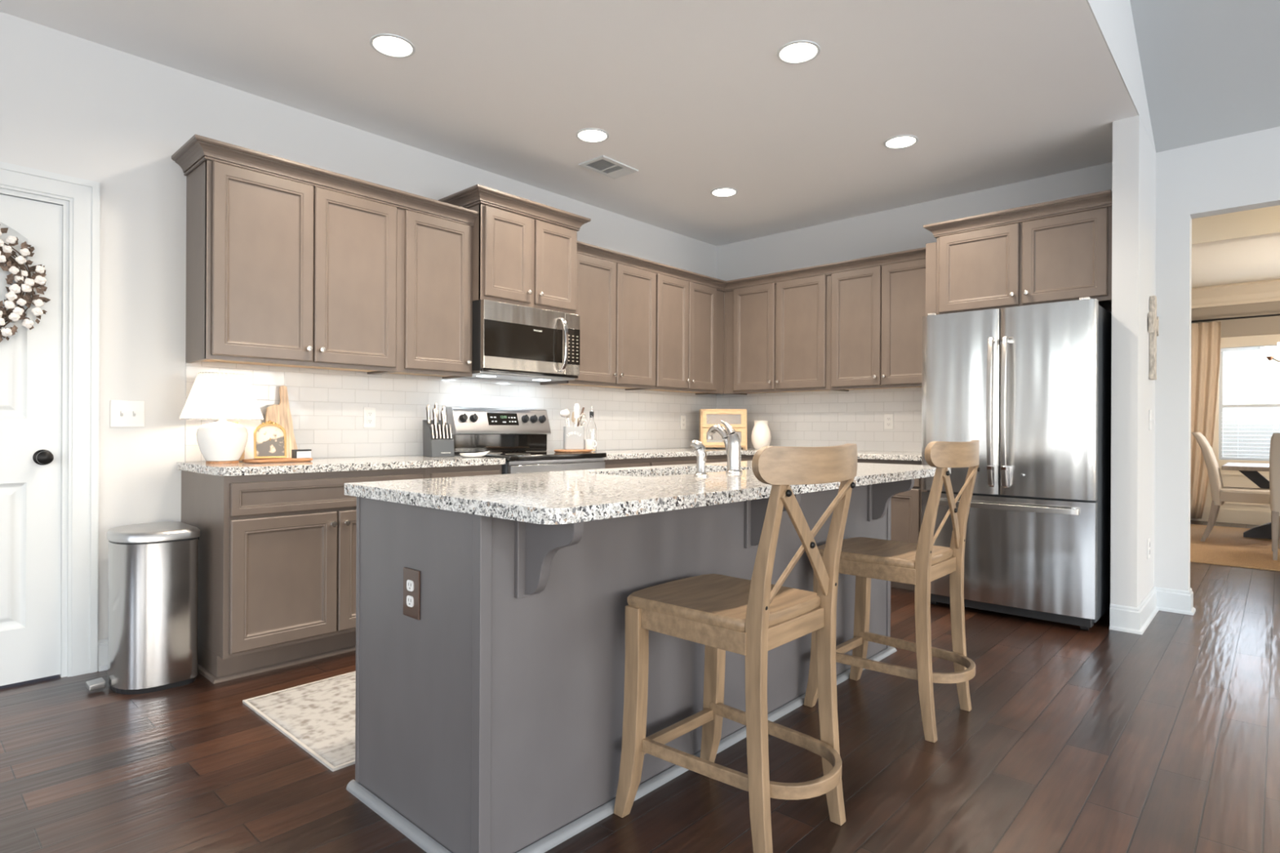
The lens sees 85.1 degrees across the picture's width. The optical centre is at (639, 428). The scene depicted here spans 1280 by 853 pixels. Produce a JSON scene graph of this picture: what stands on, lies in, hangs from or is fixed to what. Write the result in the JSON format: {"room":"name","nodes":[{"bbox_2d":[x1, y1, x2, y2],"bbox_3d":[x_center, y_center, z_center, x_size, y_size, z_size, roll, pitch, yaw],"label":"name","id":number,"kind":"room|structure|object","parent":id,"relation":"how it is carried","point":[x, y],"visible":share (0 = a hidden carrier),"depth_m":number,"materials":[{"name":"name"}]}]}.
{"room":"kitchen","nodes":[
{"label":"kitchen","id":0,"kind":"room"},
{"bbox_2d":[0,11,716,639],"bbox_3d":[-2.476,-0.315,3.093,0.138,2.772,9.520,0,0,43],"label":"wall","id":1,"kind":"structure","parent":0,"point":[71,105],"depth_m":3.30,"materials":[{"name":"white paint"}]},
{"bbox_2d":[0,194,62,685],"bbox_3d":[-2.722,0.049,2.724,0.111,2.018,0.727,0,0,43],"label":"door","id":2,"kind":"structure","parent":1,"relation":"in","point":[31,360],"depth_m":2.93,"materials":[{"name":"white paint"}]},
{"bbox_2d":[0,224,50,342],"bbox_3d":[-2.653,-0.578,2.759,0.076,0.504,0.504,0,0,43],"label":"wreath","id":3,"kind":"object","parent":2,"relation":"attached to","point":[14,294],"visible":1,"depth_m":2.86,"materials":[{"name":"white plant"}]},
{"bbox_2d":[0,161,100,677],"bbox_3d":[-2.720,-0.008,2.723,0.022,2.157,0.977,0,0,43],"label":"trim","id":4,"kind":"structure","parent":1,"relation":"attached to","point":[83,196],"depth_m":3.03,"materials":[{"name":"white paint"}]},
{"bbox_2d":[97,638,107,671],"bbox_3d":[-2.285,1.005,3.198,0.027,0.135,0.318,0,0,43],"label":"baseboard","id":5,"kind":"structure","parent":1,"relation":"attached to","point":[102,643],"depth_m":3.09,"materials":[{"name":"white paint"}]},
{"bbox_2d":[110,400,144,426],"bbox_3d":[-2.320,-0.066,3.161,0.017,0.122,0.128,0,0,43],"label":"light switch","id":6,"kind":"object","parent":1,"relation":"attached to","point":[123,413],"visible":1,"depth_m":3.16,"materials":[{"name":"white plastic"}]},
{"bbox_2d":[185,160,396,374],"bbox_3d":[-1.728,-0.768,3.550,0.358,0.915,0.914,0,0,43],"label":"upper cabinet","id":7,"kind":"object","parent":1,"relation":"attached to","point":[280,272],"visible":1,"depth_m":3.37,"materials":[{"name":"beige wood"}]},
{"bbox_2d":[171,133,479,226],"bbox_3d":[-1.580,-1.240,3.701,0.368,0.078,1.460,0,0,43],"label":"crown molding","id":8,"kind":"structure","parent":7,"relation":"attached to","point":[197,149],"depth_m":3.42,"materials":[{"name":"beige wood"}]},
{"bbox_2d":[363,407,375,427],"bbox_3d":[-1.548,-0.061,3.995,0.009,0.118,0.072,0,0,43],"label":"wall outlet","id":9,"kind":"object","parent":1,"relation":"attached to","point":[369,413],"visible":1,"depth_m":3.99,"materials":[{"name":"white plastic"}]},
{"bbox_2d":[371,208,472,378],"bbox_3d":[-1.256,-0.765,4.064,0.358,0.915,0.484,0,0,43],"label":"upper cabinet","id":10,"kind":"object","parent":1,"relation":"attached to","point":[434,255],"visible":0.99,"depth_m":3.96,"materials":[{"name":"beige wood"}]},
{"bbox_2d":[466,203,577,314],"bbox_3d":[-0.803,-1.049,4.497,0.438,0.583,0.762,0,0,43],"label":"upper cabinet","id":11,"kind":"object","parent":1,"relation":"attached to","point":[519,260],"visible":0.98,"depth_m":4.31,"materials":[{"name":"beige wood"}]},
{"bbox_2d":[437,184,591,231],"bbox_3d":[-0.796,-1.362,4.492,0.451,0.082,0.893,0,0,43],"label":"crown molding","id":12,"kind":"structure","parent":11,"relation":"attached to","point":[477,194],"depth_m":4.25,"materials":[{"name":"beige wood"}]},
{"bbox_2d":[465,299,580,382],"bbox_3d":[-0.784,-0.538,4.477,0.476,0.436,0.760,0,0,43],"label":"microwave","id":13,"kind":"object","parent":11,"relation":"attached to","point":[510,341],"visible":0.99,"depth_m":4.31,"materials":[{"name":"silver metal"}]},
{"bbox_2d":[540,253,656,390],"bbox_3d":[-0.277,-0.761,5.130,0.358,0.915,0.883,0,0,43],"label":"upper cabinet","id":14,"kind":"object","parent":1,"relation":"attached to","point":[615,304],"visible":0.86,"depth_m":5.02,"materials":[{"name":"beige wood"}]},
{"bbox_2d":[640,273,724,395],"bbox_3d":[0.328,-0.758,5.788,0.358,0.915,0.904,0,0,43],"label":"upper cabinet","id":15,"kind":"object","parent":1,"relation":"attached to","point":[690,316],"visible":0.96,"depth_m":5.65,"materials":[{"name":"beige wood"}]},
{"bbox_2d":[680,415,685,429],"bbox_3d":[0.378,-0.052,6.092,0.009,0.118,0.072,0,0,43],"label":"wall outlet","id":16,"kind":"object","parent":1,"relation":"attached to","point":[682,418],"visible":1,"depth_m":6.08,"materials":[{"name":"white plastic"}]},
{"bbox_2d":[0,0,1137,246],"bbox_3d":[-1.255,-1.745,1.896,3.286,0.100,9.400,0,0,43],"label":"ceiling","id":17,"kind":"structure","parent":0,"point":[696,97],"depth_m":3.43,"materials":[{"name":"white paint"}]},
{"bbox_2d":[369,33,415,57],"bbox_3d":[-1.095,-1.691,3.090,0.192,0.006,0.192,0,0,43],"label":"recessed light","id":18,"kind":"object","parent":17,"relation":"in","point":[388,45],"visible":1,"depth_m":3.09,"materials":[{"name":"white paint"}]},
{"bbox_2d":[575,128,608,142],"bbox_3d":[-0.275,-1.687,4.025,0.192,0.006,0.192,0,0,43],"label":"recessed light","id":19,"kind":"object","parent":17,"relation":"in","point":[588,135],"visible":1,"depth_m":4.02,"materials":[{"name":"white paint"}]},
{"bbox_2d":[578,155,638,179],"bbox_3d":[-0.201,-1.685,4.512,0.220,0.010,0.330,0,0,42],"label":"ceiling vent","id":20,"kind":"object","parent":17,"relation":"in","point":[603,165],"visible":1,"depth_m":4.50,"materials":[{"name":"white metal"}]},
{"bbox_2d":[586,159,631,177],"bbox_3d":[-0.199,-1.684,4.514,0.150,0.007,0.266,0,0,42],"label":"grille","id":21,"kind":"object","parent":20,"relation":"attached to","point":[607,167],"depth_m":4.51,"materials":[{"name":"white metal"}]},
{"bbox_2d":[710,187,737,197],"bbox_3d":[0.600,-1.683,4.982,0.192,0.006,0.192,0,0,43],"label":"recessed light","id":22,"kind":"object","parent":17,"relation":"in","point":[720,192],"visible":1,"depth_m":4.98,"materials":[{"name":"white paint"}]},
{"bbox_2d":[776,40,820,64],"bbox_3d":[0.710,-1.683,3.127,0.192,0.006,0.192,0,0,43],"label":"recessed light","id":23,"kind":"object","parent":17,"relation":"in","point":[802,51],"visible":1,"depth_m":3.12,"materials":[{"name":"white paint"}]},
{"bbox_2d":[883,134,918,149],"bbox_3d":[1.531,-1.679,4.096,0.192,0.006,0.192,0,0,43],"label":"recessed light","id":24,"kind":"object","parent":17,"relation":"in","point":[905,140],"visible":1,"depth_m":4.09,"materials":[{"name":"white paint"}]},
{"bbox_2d":[0,520,1279,852],"bbox_3d":[2.585,1.155,2.090,9.100,0.120,15.500,0,0,43],"label":"floor","id":25,"kind":"structure","parent":0,"point":[1166,738],"depth_m":2.26,"materials":[{"name":"brown wood"}]},
{"bbox_2d":[85,521,199,694],"bbox_3d":[-2.096,0.747,2.952,0.354,0.653,0.373,0,0,43],"label":"trash can","id":26,"kind":"object","parent":25,"relation":"on","point":[153,603],"visible":1,"depth_m":2.84,"materials":[{"name":"silver metal"}]},
{"bbox_2d":[242,671,355,771],"bbox_3d":[-0.607,1.075,3.175,0.806,0.010,1.934,0,0,43],"label":"area rug","id":27,"kind":"object","parent":25,"relation":"on","point":[318,717],"visible":0.13,"depth_m":2.60,"materials":[{"name":"beige fabric"}]},
{"bbox_2d":[181,467,425,677],"bbox_3d":[-1.627,0.637,3.442,0.662,0.877,0.932,0,0,43],"label":"base cabinet","id":28,"kind":"object","parent":25,"relation":"on","point":[277,553],"visible":0.69,"depth_m":3.08,"materials":[{"name":"beige wood"}]},
{"bbox_2d":[197,645,355,684],"bbox_3d":[-1.514,1.067,3.648,0.554,0.018,1.431,0,0,43],"label":"trim","id":29,"kind":"structure","parent":28,"relation":"attached to","point":[201,669],"depth_m":3.10,"materials":[{"name":"beige wood"}]},
{"bbox_2d":[177,455,505,475],"bbox_3d":[-1.473,0.181,3.612,0.640,0.034,1.430,0,0,43],"label":"countertop","id":30,"kind":"structure","parent":28,"relation":"on","point":[346,464],"depth_m":3.30,"materials":[{"name":"stone"}]},
{"bbox_2d":[179,372,263,463],"bbox_3d":[-1.928,-0.046,3.224,0.334,0.415,0.334,0,0,43],"label":"table lamp","id":31,"kind":"object","parent":30,"relation":"on","point":[222,397],"visible":1,"depth_m":3.14,"materials":[{"name":"white ceramic"}]},
{"bbox_2d":[217,419,261,458],"bbox_3d":[-1.980,0.022,3.461,0.070,0.271,0.190,0,0,43],"label":"cutting board","id":32,"kind":"object","parent":30,"relation":"on","point":[251,425],"visible":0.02,"depth_m":3.48,"materials":[{"name":"white stone"}]},
{"bbox_2d":[241,457,312,463],"bbox_3d":[-1.742,0.155,3.361,0.140,0.016,0.290,0,0,39],"label":"wooden tray","id":33,"kind":"object","parent":30,"relation":"on","point":[275,460],"visible":0.92,"depth_m":3.31,"materials":[{"name":"brown wood"}]},
{"bbox_2d":[253,420,286,458],"bbox_3d":[-1.788,0.054,3.369,0.139,0.184,0.073,0,0,-35],"label":"picture frame","id":34,"kind":"object","parent":33,"relation":"on","point":[269,437],"visible":1,"depth_m":3.35,"materials":[{"name":"gold metal"}]},
{"bbox_2d":[256,425,284,456],"bbox_3d":[-1.780,0.061,3.357,0.122,0.152,0.004,0,-10,-35],"label":"picture","id":35,"kind":"object","parent":34,"relation":"attached to","point":[269,438],"depth_m":3.36},
{"bbox_2d":[291,448,311,458],"bbox_3d":[-1.667,0.126,3.436,0.038,0.042,0.080,0,0,39],"label":"box","id":36,"kind":"object","parent":33,"relation":"on","point":[303,453],"visible":1,"depth_m":3.42,"materials":[{"name":"white ceramic"}]},
{"bbox_2d":[265,385,297,457],"bbox_3d":[-1.851,-0.033,3.591,0.086,0.379,0.146,0,0,43],"label":"cutting board","id":37,"kind":"object","parent":30,"relation":"on","point":[280,413],"visible":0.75,"depth_m":3.60,"materials":[{"name":"brown wood"}]},
{"bbox_2d":[422,419,454,457],"bbox_3d":[-1.182,0.058,4.090,0.132,0.214,0.187,0,0,-33],"label":"knife block","id":38,"kind":"object","parent":30,"relation":"on","point":[442,447],"visible":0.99,"depth_m":4.03,"materials":[{"name":"grey wood"}]},
{"bbox_2d":[426,404,431,423],"bbox_3d":[-1.244,-0.080,4.098,0.016,0.115,0.055,0,0,-33],"label":"kitchen knife","id":39,"kind":"object","parent":38,"relation":"on","point":[428,411],"visible":1,"depth_m":4.09,"materials":[{"name":"silver metal"}]},
{"bbox_2d":[432,408,437,425],"bbox_3d":[-1.199,-0.063,4.077,0.016,0.106,0.052,0,0,-33],"label":"kitchen knife","id":40,"kind":"object","parent":38,"relation":"in","point":[434,414],"visible":0.91,"depth_m":4.07,"materials":[{"name":"silver metal"}]},
{"bbox_2d":[434,403,439,423],"bbox_3d":[-1.206,-0.088,4.136,0.016,0.125,0.058,0,0,-33],"label":"kitchen knife","id":41,"kind":"object","parent":38,"relation":"on","point":[435,404],"visible":0.71,"depth_m":4.13,"materials":[{"name":"silver metal"}]},
{"bbox_2d":[440,409,445,426],"bbox_3d":[-1.159,-0.059,4.104,0.016,0.096,0.049,0,0,-33],"label":"kitchen knife","id":42,"kind":"object","parent":38,"relation":"in","point":[442,415],"visible":0.85,"depth_m":4.10,"materials":[{"name":"silver metal"}]},
{"bbox_2d":[448,424,452,439],"bbox_3d":[-1.107,0.021,4.072,0.012,0.085,0.041,0,0,-33],"label":"steak knife","id":43,"kind":"object","parent":38,"relation":"in","point":[449,425],"visible":1,"depth_m":4.07,"materials":[{"name":"silver metal"}]},
{"bbox_2d":[459,451,488,457],"bbox_3d":[-0.944,0.149,3.986,0.170,0.035,0.076,0,0,-22],"label":"spoon rest","id":44,"kind":"object","parent":30,"relation":"on","point":[480,454],"visible":1,"depth_m":3.96,"materials":[{"name":"white ceramic"}]},
{"bbox_2d":[425,464,502,478],"bbox_3d":[-1.150,0.639,3.961,0.662,0.877,0.477,0,0,43],"label":"base cabinet","id":45,"kind":"object","parent":25,"relation":"on","point":[491,469],"visible":0.04,"depth_m":3.75,"materials":[{"name":"beige wood"}]},
{"bbox_2d":[447,406,606,474],"bbox_3d":[-0.690,0.474,4.387,0.707,1.211,0.763,0,0,43],"label":"range","id":46,"kind":"object","parent":25,"relation":"on","point":[518,436],"visible":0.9,"depth_m":4.43,"materials":[{"name":"grey metal"}]},
{"bbox_2d":[453,450,606,461],"bbox_3d":[-0.708,0.169,4.405,0.646,0.030,0.763,0,0,43],"label":"cooktop","id":47,"kind":"object","parent":46,"relation":"in","point":[509,455],"depth_m":4.26,"materials":[{"name":"black glass"}]},
{"bbox_2d":[502,457,604,474],"bbox_3d":[-0.690,0.622,4.386,0.705,0.875,0.757,0,0,43],"label":"oven","id":48,"kind":"object","parent":46,"relation":"in","point":[513,464],"depth_m":4.12,"materials":[{"name":"silver metal"}]},
{"bbox_2d":[602,457,649,468],"bbox_3d":[-0.307,0.643,4.879,0.662,0.877,0.476,0,0,43],"label":"base cabinet","id":49,"kind":"object","parent":25,"relation":"on","point":[625,463],"visible":0.05,"depth_m":4.69,"materials":[{"name":"beige wood"}]},
{"bbox_2d":[346,479,914,852],"bbox_3d":[0.252,0.646,2.690,0.842,0.877,2.419,0,0,43],"label":"kitchen island","id":50,"kind":"object","parent":25,"relation":"on","point":[491,721],"visible":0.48,"depth_m":1.91,"materials":[{"name":"grey wood"}]},
{"bbox_2d":[403,566,420,620],"bbox_3d":[-0.615,0.443,1.874,0.082,0.130,0.009,0,0,43],"label":"wall outlet","id":51,"kind":"object","parent":50,"relation":"attached to","point":[411,577],"visible":1,"depth_m":1.87,"materials":[{"name":"brown plastic"}]},
{"bbox_2d":[406,579,413,591],"bbox_3d":[-0.616,0.422,1.872,0.033,0.029,0.004,0,0,43],"label":"receptacle","id":52,"kind":"object","parent":51,"relation":"attached to","point":[410,583],"depth_m":1.87,"materials":[{"name":"white plastic"}]},
{"bbox_2d":[406,595,413,607],"bbox_3d":[-0.617,0.464,1.872,0.033,0.029,0.004,0,0,43],"label":"receptacle","id":53,"kind":"object","parent":51,"relation":"attached to","point":[410,598],"depth_m":1.87,"materials":[{"name":"white plastic"}]},
{"bbox_2d":[344,460,951,524],"bbox_3d":[0.282,0.190,2.690,0.976,0.034,2.448,0,0,43],"label":"island countertop","id":54,"kind":"structure","parent":50,"relation":"on","point":[571,496],"depth_m":1.97,"materials":[{"name":"stone"}]},
{"bbox_2d":[690,440,708,476],"bbox_3d":[0.215,0.107,2.512,0.067,0.130,0.054,0,0,43],"label":"sprayer","id":55,"kind":"object","parent":54,"relation":"on","point":[700,449],"visible":1,"depth_m":2.50,"materials":[{"name":"silver metal"}]},
{"bbox_2d":[706,420,742,473],"bbox_3d":[0.328,0.071,2.731,0.162,0.203,0.064,0,0,43],"label":"kitchen faucet","id":56,"kind":"object","parent":54,"relation":"on","point":[732,442],"visible":1,"depth_m":2.69,"materials":[{"name":"silver metal"}]},
{"bbox_2d":[648,454,727,466],"bbox_3d":[0.194,0.645,5.424,0.662,0.877,1.003,0,0,43],"label":"base cabinet","id":57,"kind":"object","parent":25,"relation":"on","point":[721,458],"visible":0.02,"depth_m":5.13,"materials":[{"name":"beige wood"}]},
{"bbox_2d":[613,443,857,852],"bbox_3d":[0.278,0.563,1.926,0.562,1.043,0.505,0,0,43],"label":"counter stool","id":58,"kind":"object","parent":25,"relation":"on","point":[754,617],"visible":1,"depth_m":1.85,"materials":[{"name":"brown wood"}]},
{"bbox_2d":[741,454,753,461],"bbox_3d":[1.230,0.650,5.535,0.720,0.877,0.662,0,0,43],"label":"base cabinet","id":59,"kind":"object","parent":25,"relation":"on","point":[744,457],"visible":0.02,"depth_m":5.50,"materials":[{"name":"beige wood"}]},
{"bbox_2d":[857,458,924,590],"bbox_3d":[1.774,0.653,5.035,0.756,0.877,0.662,0,0,43],"label":"base cabinet","id":60,"kind":"object","parent":25,"relation":"on","point":[906,506],"visible":0.06,"depth_m":4.65,"materials":[{"name":"beige wood"}]},
{"bbox_2d":[596,447,921,461],"bbox_3d":[0.785,0.192,4.970,2.128,0.034,2.082,0,0,43],"label":"countertop","id":61,"kind":"structure","parent":60,"relation":"on","point":[666,452],"depth_m":4.96,"materials":[{"name":"stone"}]},
{"bbox_2d":[554,448,595,453],"bbox_3d":[-0.416,0.147,4.565,0.210,0.016,0.350,0,0,37],"label":"serving board","id":62,"kind":"object","parent":61,"relation":"on","point":[562,451],"visible":0.84,"depth_m":4.43,"materials":[{"name":"brown wood"}]},
{"bbox_2d":[563,426,584,449],"bbox_3d":[-0.435,0.064,4.576,0.132,0.150,0.111,0,0,-9],"label":"utensil crock","id":63,"kind":"object","parent":62,"relation":"on","point":[573,437],"visible":0.99,"depth_m":4.52,"materials":[{"name":"grey ceramic"}]},
{"bbox_2d":[560,409,569,426],"bbox_3d":[-0.477,0.000,4.520,0.089,0.242,0.062,0,0,-21],"label":"ladle","id":64,"kind":"object","parent":63,"relation":"in","point":[564,413],"visible":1,"depth_m":4.50,"materials":[{"name":"white plastic"}]},
{"bbox_2d":[560,409,569,417],"bbox_3d":[-0.487,-0.096,4.516,0.061,0.048,0.068,0,15,43],"label":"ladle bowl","id":65,"kind":"object","parent":64,"relation":"on","point":[564,413],"depth_m":4.49,"materials":[{"name":"white ceramic"}]},
{"bbox_2d":[573,403,579,426],"bbox_3d":[-0.417,-0.021,4.565,0.012,0.284,0.046,2,0,43],"label":"spatula","id":66,"kind":"object","parent":63,"relation":"in","point":[576,408],"visible":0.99,"depth_m":4.56,"materials":[{"name":"white plastic"}]},
{"bbox_2d":[578,413,586,426],"bbox_3d":[-0.378,0.009,4.588,0.054,0.225,0.054,0,0,17],"label":"whisk","id":67,"kind":"object","parent":63,"relation":"in","point":[582,414],"visible":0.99,"depth_m":4.58,"materials":[{"name":"silver metal"}]},
{"bbox_2d":[584,439,596,449],"bbox_3d":[-0.328,0.106,4.580,0.077,0.066,0.062,0,0,-38],"label":"mug","id":68,"kind":"object","parent":62,"relation":"on","point":[588,443],"visible":1,"depth_m":4.55,"materials":[{"name":"white ceramic"}]},
{"bbox_2d":[586,407,596,452],"bbox_3d":[-0.337,0.007,4.875,0.068,0.325,0.068,0,0,43],"label":"oil bottle","id":69,"kind":"object","parent":61,"relation":"on","point":[591,428],"visible":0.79,"depth_m":4.85,"materials":[{"name":"clear glass"}]},
{"bbox_2d":[699,408,746,448],"bbox_3d":[0.712,0.005,5.989,0.390,0.337,0.231,0,0,2],"label":"bread box","id":70,"kind":"object","parent":61,"relation":"on","point":[736,419],"visible":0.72,"depth_m":5.92,"materials":[{"name":"brown wood"}]},
{"bbox_2d":[751,420,771,448],"bbox_3d":[1.018,0.055,5.863,0.164,0.240,0.164,0,0,43],"label":"vase","id":71,"kind":"object","parent":61,"relation":"on","point":[761,436],"visible":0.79,"depth_m":5.80,"materials":[{"name":"white ceramic"}]},
{"bbox_2d":[803,440,980,742],"bbox_3d":[0.994,0.566,2.701,0.562,1.043,0.505,0,0,43],"label":"counter stool","id":72,"kind":"object","parent":25,"relation":"on","point":[921,563],"visible":0.94,"depth_m":2.59,"materials":[{"name":"brown wood"}]},
{"bbox_2d":[924,242,936,491],"bbox_3d":[2.099,-0.057,4.774,0.068,2.300,0.610,0,0,43],"label":"panel","id":73,"kind":"object","parent":25,"relation":"on","point":[931,248],"visible":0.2,"depth_m":4.55,"materials":[{"name":"beige wood"}]},
{"bbox_2d":[921,296,1111,630],"bbox_3d":[2.329,0.196,4.273,0.910,1.794,0.938,0,0,43],"label":"refrigerator","id":74,"kind":"object","parent":25,"relation":"on","point":[1032,384],"visible":0.88,"depth_m":3.91,"materials":[{"name":"grey metal"}]},
{"bbox_2d":[1190,524,1279,571],"bbox_3d":[6.445,1.106,5.958,3.450,0.012,2.880,0,0,43],"label":"jute rug","id":75,"kind":"object","parent":25,"relation":"on","point":[1224,545],"visible":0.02,"depth_m":6.33,"materials":[{"name":"beige wicker"}]},
{"bbox_2d":[1191,432,1279,548],"bbox_3d":[5.768,0.570,6.732,0.687,1.055,0.460,0,0,43],"label":"dining chair","id":76,"kind":"object","parent":75,"relation":"on","point":[1220,494],"visible":0.93,"depth_m":6.68,"materials":[{"name":"beige fabric"}]},
{"bbox_2d":[1221,462,1271,539],"bbox_3d":[6.775,0.737,6.485,2.060,0.730,1.000,0,0,43],"label":"dining table","id":77,"kind":"object","parent":75,"relation":"on","point":[1250,470],"visible":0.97,"depth_m":6.96,"materials":[{"name":"grey wood"}]},
{"bbox_2d":[1269,433,1279,560],"bbox_3d":[5.593,0.569,5.856,0.460,1.055,0.687,0,0,43],"label":"dining chair","id":78,"kind":"object","parent":75,"relation":"on","point":[1274,451],"visible":1,"depth_m":5.83,"materials":[{"name":"beige fabric"}]},
{"bbox_2d":[716,126,1279,591],"bbox_3d":[3.912,-0.285,3.601,8.600,2.772,0.128,0,0,43],"label":"wall","id":79,"kind":"structure","parent":0,"point":[1241,172],"depth_m":4.44,"materials":[{"name":"white paint"}]},
{"bbox_2d":[724,274,845,395],"bbox_3d":[1.178,-0.754,5.795,0.987,0.915,0.358,0,0,43],"label":"upper cabinet","id":80,"kind":"object","parent":79,"relation":"attached to","point":[777,337],"depth_m":5.65,"materials":[{"name":"beige wood"}]},
{"bbox_2d":[577,189,1112,292],"bbox_3d":[1.281,-1.247,4.523,2.855,0.141,2.093,0,0,43],"label":"crown molding","id":81,"kind":"structure","parent":80,"relation":"attached to","point":[583,248],"depth_m":4.89,"materials":[{"name":"beige wood"}]},
{"bbox_2d":[829,258,925,391],"bbox_3d":[1.852,-0.751,5.176,0.842,0.915,0.358,0,0,43],"label":"upper cabinet","id":82,"kind":"object","parent":79,"relation":"attached to","point":[877,313],"visible":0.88,"depth_m":5.09,"materials":[{"name":"beige wood"}]},
{"bbox_2d":[884,413,893,429],"bbox_3d":[1.907,-0.050,5.348,0.072,0.118,0.009,0,0,43],"label":"wall outlet","id":83,"kind":"object","parent":79,"relation":"attached to","point":[888,418],"visible":1,"depth_m":5.34,"materials":[{"name":"white plastic"}]},
{"bbox_2d":[936,206,1111,314],"bbox_3d":[2.463,-0.986,4.409,0.955,0.540,0.662,0,0,43],"label":"upper cabinet","id":84,"kind":"object","parent":79,"relation":"attached to","point":[1068,257],"visible":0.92,"depth_m":4.15,"materials":[{"name":"beige wood"}]},
{"bbox_2d":[1086,0,1155,607],"bbox_3d":[-0.087,-1.385,0.821,0.120,4.934,9.400,0,0,43],"label":"wall","id":85,"kind":"structure","parent":0,"point":[1134,154],"depth_m":3.79,"materials":[{"name":"white paint"}]},
{"bbox_2d":[1146,537,1150,559],"bbox_3d":[2.947,0.695,4.040,0.009,0.118,0.072,0,0,43],"label":"wall outlet","id":86,"kind":"object","parent":85,"relation":"attached to","point":[1148,538],"visible":1,"depth_m":4.03,"materials":[{"name":"white plastic"}]},
{"bbox_2d":[1148,409,1153,430],"bbox_3d":[2.982,-0.048,4.068,0.017,0.118,0.072,0,0,43],"label":"light switch","id":87,"kind":"object","parent":85,"relation":"attached to","point":[1150,419],"visible":1,"depth_m":4.06,"materials":[{"name":"white plastic"}]},
{"bbox_2d":[1109,586,1195,635],"bbox_3d":[2.958,1.029,3.992,0.873,0.135,0.193,0,0,-38],"label":"baseboard","id":88,"kind":"structure","parent":85,"relation":"attached to","point":[1126,619],"depth_m":4.00,"materials":[{"name":"white paint"}]},
{"bbox_2d":[1148,295,1159,380],"bbox_3d":[2.985,-0.526,4.058,0.030,0.485,0.220,0,0,43],"label":"wall cross","id":89,"kind":"object","parent":85,"relation":"attached to","point":[1153,321],"visible":1,"depth_m":4.03,"materials":[{"name":"beige wood"}]},
{"bbox_2d":[1129,0,1279,152],"bbox_3d":[1.995,-2.808,-1.004,5.409,2.367,9.520,0,0,43],"label":"ceiling","id":90,"kind":"structure","parent":0,"point":[1211,68],"depth_m":3.68,"materials":[{"name":"grey paint"}]},
{"bbox_2d":[1191,301,1279,461],"bbox_3d":[8.056,-0.330,7.336,4.750,2.900,0.120,0,0,43],"label":"wall","id":91,"kind":"structure","parent":0,"point":[1261,326],"depth_m":8.17,"materials":[{"name":"beige paint"}]},
{"bbox_2d":[1190,462,1271,524],"bbox_3d":[8.032,0.770,7.241,4.650,0.700,0.045,0,0,43],"label":"trim","id":92,"kind":"structure","parent":91,"relation":"attached to","point":[1253,513],"depth_m":8.18,"materials":[{"name":"beige paint"}]},
{"bbox_2d":[1191,279,1279,308],"bbox_3d":[8.014,-1.565,7.210,4.650,0.230,0.130,0,0,43],"label":"trim","id":93,"kind":"structure","parent":91,"relation":"attached to","point":[1268,291],"depth_m":8.16,"materials":[{"name":"beige"}]},
{"bbox_2d":[1191,313,1279,323],"bbox_3d":[7.505,-1.282,7.692,2.450,0.021,0.105,0,0,43],"label":"curtain rod","id":94,"kind":"object","parent":91,"relation":"attached to","point":[1278,314],"visible":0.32,"depth_m":8.13,"materials":[{"name":"black metal"}]},
{"bbox_2d":[1190,321,1221,519],"bbox_3d":[6.710,-0.088,8.359,0.385,2.346,0.047,0,0,43],"label":"curtain","id":95,"kind":"object","parent":94,"relation":"hanging from","point":[1206,337],"visible":0.63,"depth_m":8.34,"materials":[{"name":"fabric"}]},
{"bbox_2d":[1212,333,1279,463],"bbox_3d":[7.525,-0.312,7.726,1.900,1.520,0.025,0,0,43],"label":"trim","id":96,"kind":"structure","parent":91,"relation":"attached to","point":[1264,340],"depth_m":8.18,"materials":[{"name":"beige paint"}]},
{"bbox_2d":[1218,345,1279,461],"bbox_3d":[7.574,-0.287,7.779,1.720,1.330,0.080,0,0,43],"label":"window","id":97,"kind":"structure","parent":91,"relation":"in","point":[1221,406],"depth_m":8.33,"materials":[{"name":"white paint"}]},
{"bbox_2d":[1220,345,1279,459],"bbox_3d":[7.217,-0.296,8.063,0.786,1.305,0.035,0,0,43],"label":"window blind","id":98,"kind":"object","parent":97,"relation":"attached to","point":[1257,348],"visible":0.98,"depth_m":8.17,"materials":[{"name":"white"}]},
{"bbox_2d":[1191,235,1279,288],"bbox_3d":[6.889,-1.735,6.058,4.750,0.100,3.650,0,0,43],"label":"ceiling","id":99,"kind":"structure","parent":0,"point":[1256,260],"depth_m":7.11,"materials":[{"name":"beige paint"}]},
{"bbox_2d":[1260,342,1279,362],"bbox_3d":[6.290,-1.156,6.479,0.791,1.062,0.760,0,0,43],"label":"chandelier","id":100,"kind":"object","parent":99,"relation":"hanging from","point":[1269,352],"visible":1,"depth_m":6.72,"materials":[{"name":"silver metal"}]},
{"bbox_2d":[1191,204,1279,247],"bbox_3d":[5.542,-0.342,4.784,5.000,2.900,0.120,0,0,43],"label":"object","id":101,"kind":"structure","parent":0,"point":[1264,222],"depth_m":5.49,"materials":[{"name":"beige paint"}]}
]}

